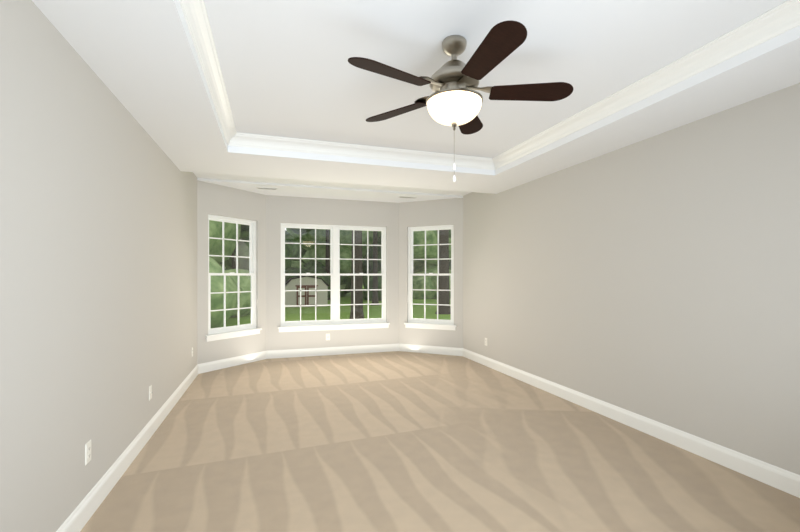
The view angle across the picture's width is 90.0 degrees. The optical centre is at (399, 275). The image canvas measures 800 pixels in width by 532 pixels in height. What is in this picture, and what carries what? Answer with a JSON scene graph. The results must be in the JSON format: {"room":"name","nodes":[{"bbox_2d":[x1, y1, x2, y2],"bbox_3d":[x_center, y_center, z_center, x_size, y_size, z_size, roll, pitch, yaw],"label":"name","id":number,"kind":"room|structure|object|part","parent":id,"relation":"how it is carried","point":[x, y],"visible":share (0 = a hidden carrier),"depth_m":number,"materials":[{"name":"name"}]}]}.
{"room":"empty bedroom","nodes":[
{"label":"empty bedroom","id":0,"kind":"room"},
{"bbox_2d":[0,0,196,531],"bbox_3d":[-1.792,0.000,2.156,0.140,2.700,7.280,0,0,-18],"label":"wall","id":1,"kind":"structure","parent":0,"point":[98,262],"depth_m":2.10,"materials":[{"name":"grey paint"}]},
{"bbox_2d":[85,440,90,464],"bbox_3d":[-1.740,0.985,2.236,0.008,0.115,0.070,0,0,-18],"label":"electrical outlet","id":2,"kind":"object","parent":1,"relation":"attached to","point":[87,451],"visible":1,"depth_m":2.22,"materials":[{"name":"white plastic"}]},
{"bbox_2d":[149,385,151,399],"bbox_3d":[-2.104,0.985,3.380,0.013,0.115,0.070,0,0,-18],"label":"electrical outlet","id":3,"kind":"object","parent":1,"relation":"attached to","point":[150,392],"visible":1,"depth_m":3.37,"materials":[{"name":"white plastic"}]},
{"bbox_2d":[56,343,799,531],"bbox_3d":[0.084,1.284,3.166,4.050,0.133,7.780,0,0,-18],"label":"baseboard","id":4,"kind":"structure","parent":1,"relation":"attached to","point":[86,508],"depth_m":3.43,"materials":[{"name":"white wood"}]},
{"bbox_2d":[197,180,265,363],"bbox_3d":[-2.547,0.000,6.054,0.140,2.700,1.463,0,0,31],"label":"wall","id":5,"kind":"structure","parent":0,"point":[217,200],"depth_m":5.90,"materials":[{"name":"grey paint"}]},
{"bbox_2d":[208,214,255,334],"bbox_3d":[-2.560,-0.020,6.062,0.082,1.720,0.860,0,0,31],"label":"window","id":6,"kind":"structure","parent":5,"relation":"in","point":[251,224],"depth_m":6.12,"materials":[{"name":"white plastic"}]},
{"bbox_2d":[205,328,261,341],"bbox_3d":[-2.490,0.879,6.020,0.087,0.091,0.950,0,0,31],"label":"sill","id":7,"kind":"structure","parent":5,"relation":"attached to","point":[227,335],"depth_m":5.96,"materials":[{"name":"white wood"}]},
{"bbox_2d":[266,195,398,350],"bbox_3d":[-1.123,0.000,6.938,2.550,2.700,0.140,0,0,-18],"label":"wall","id":8,"kind":"structure","parent":0,"point":[296,210],"depth_m":6.82,"materials":[{"name":"grey paint"}]},
{"bbox_2d":[281,223,385,325],"bbox_3d":[-1.127,-0.020,6.949,1.820,1.720,0.086,0,0,-18],"label":"window","id":9,"kind":"structure","parent":8,"relation":"in","point":[334,259],"depth_m":6.91,"materials":[{"name":"white plastic"}]},
{"bbox_2d":[278,322,389,331],"bbox_3d":[-1.103,0.879,6.875,1.910,0.091,0.087,0,0,-18],"label":"sill","id":10,"kind":"structure","parent":8,"relation":"attached to","point":[330,327],"depth_m":6.83,"materials":[{"name":"white wood"}]},
{"bbox_2d":[32,0,799,202],"bbox_3d":[0.084,-1.395,3.166,4.290,0.150,8.020,0,0,-18],"label":"ceiling","id":11,"kind":"structure","parent":0,"point":[288,70],"depth_m":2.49,"materials":[{"name":"white paint"}]},
{"bbox_2d":[179,0,238,145],"bbox_3d":[-0.981,-1.296,1.891,0.084,0.107,4.060,0,0,-18],"label":"crown molding","id":12,"kind":"structure","parent":11,"relation":"attached to","point":[194,11],"depth_m":2.41,"materials":[{"name":"white wood"}]},
{"bbox_2d":[256,187,277,189],"bbox_3d":[-2.002,-1.316,6.027,0.300,0.009,0.110,0,0,-18],"label":"ceiling vent","id":13,"kind":"object","parent":11,"relation":"in","point":[267,188],"visible":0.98,"depth_m":6.01,"materials":[{"name":"white metal"}]},
{"bbox_2d":[235,133,490,169],"bbox_3d":[-0.255,-1.296,4.210,2.700,0.107,0.084,0,0,-18],"label":"crown molding","id":14,"kind":"structure","parent":11,"relation":"attached to","point":[245,139],"depth_m":4.16,"materials":[{"name":"white wood"}]},
{"bbox_2d":[398,196,416,198],"bbox_3d":[0.127,-1.316,6.708,0.300,0.009,0.110,0,0,-18],"label":"ceiling vent","id":15,"kind":"object","parent":11,"relation":"in","point":[407,197],"visible":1,"depth_m":6.70,"materials":[{"name":"white metal"}]},
{"bbox_2d":[348,20,572,181],"bbox_3d":[0.322,-0.946,2.253,1.284,0.809,1.239,0,0,-18],"label":"fan","id":16,"kind":"object","parent":11,"relation":"hanging from","point":[454,99],"visible":1,"depth_m":2.21,"materials":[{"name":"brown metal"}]},
{"bbox_3d":[0.312,-0.691,2.305,0.020,0.299,0.020,0,0,-18],"label":"pull chain","id":17,"kind":"part","parent":16,"relation":"part of","materials":[{"name":"white plastic"}]},
{"bbox_3d":[0.312,-0.940,2.305,0.312,0.119,0.312,0,0,-18],"label":"lamp shade","id":18,"kind":"part","parent":16,"relation":"part of","materials":[{"name":"white glass"}]},
{"bbox_2d":[491,0,799,169],"bbox_3d":[1.692,-1.296,2.746,0.084,0.107,4.060,0,0,-18],"label":"crown molding","id":19,"kind":"structure","parent":11,"relation":"attached to","point":[784,17],"depth_m":2.55,"materials":[{"name":"white wood"}]},
{"bbox_2d":[399,198,462,347],"bbox_3d":[0.550,0.000,7.045,1.463,2.700,0.140,0,0,23],"label":"wall","id":20,"kind":"structure","parent":0,"point":[433,212],"depth_m":6.96,"materials":[{"name":"grey paint"}]},
{"bbox_2d":[404,322,455,329],"bbox_3d":[0.523,0.879,6.984,0.950,0.091,0.087,0,0,23],"label":"sill","id":21,"kind":"structure","parent":20,"relation":"attached to","point":[431,326],"depth_m":6.96,"materials":[{"name":"white wood"}]},
{"bbox_2d":[408,225,453,324],"bbox_3d":[0.556,-0.020,7.058,0.860,1.720,0.082,0,0,23],"label":"window","id":22,"kind":"structure","parent":20,"relation":"in","point":[411,319],"depth_m":7.07,"materials":[{"name":"white plastic"}]},
{"bbox_2d":[80,351,799,531],"bbox_3d":[0.084,1.400,3.166,4.190,0.100,7.920,0,0,-18],"label":"floor","id":23,"kind":"structure","parent":0,"point":[397,441],"depth_m":2.87,"materials":[{"name":"beige carpet"}]},
{"bbox_2d":[463,83,799,474],"bbox_3d":[2.198,0.000,3.433,0.140,2.700,7.280,0,0,-18],"label":"wall","id":24,"kind":"structure","parent":0,"point":[656,278],"depth_m":3.25,"materials":[{"name":"grey paint"}]},
{"label":"outside","id":25,"kind":"structure","parent":0,"visible":0},
{"bbox_2d":[209,220,450,327],"bbox_3d":[-15.998,-5.337,82.804,200.000,20.240,152.520,0,0,-18],"label":"garden","id":26,"kind":"object","parent":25,"point":[311,267],"depth_m":28.61,"materials":[{"name":"green plant"}]}
]}

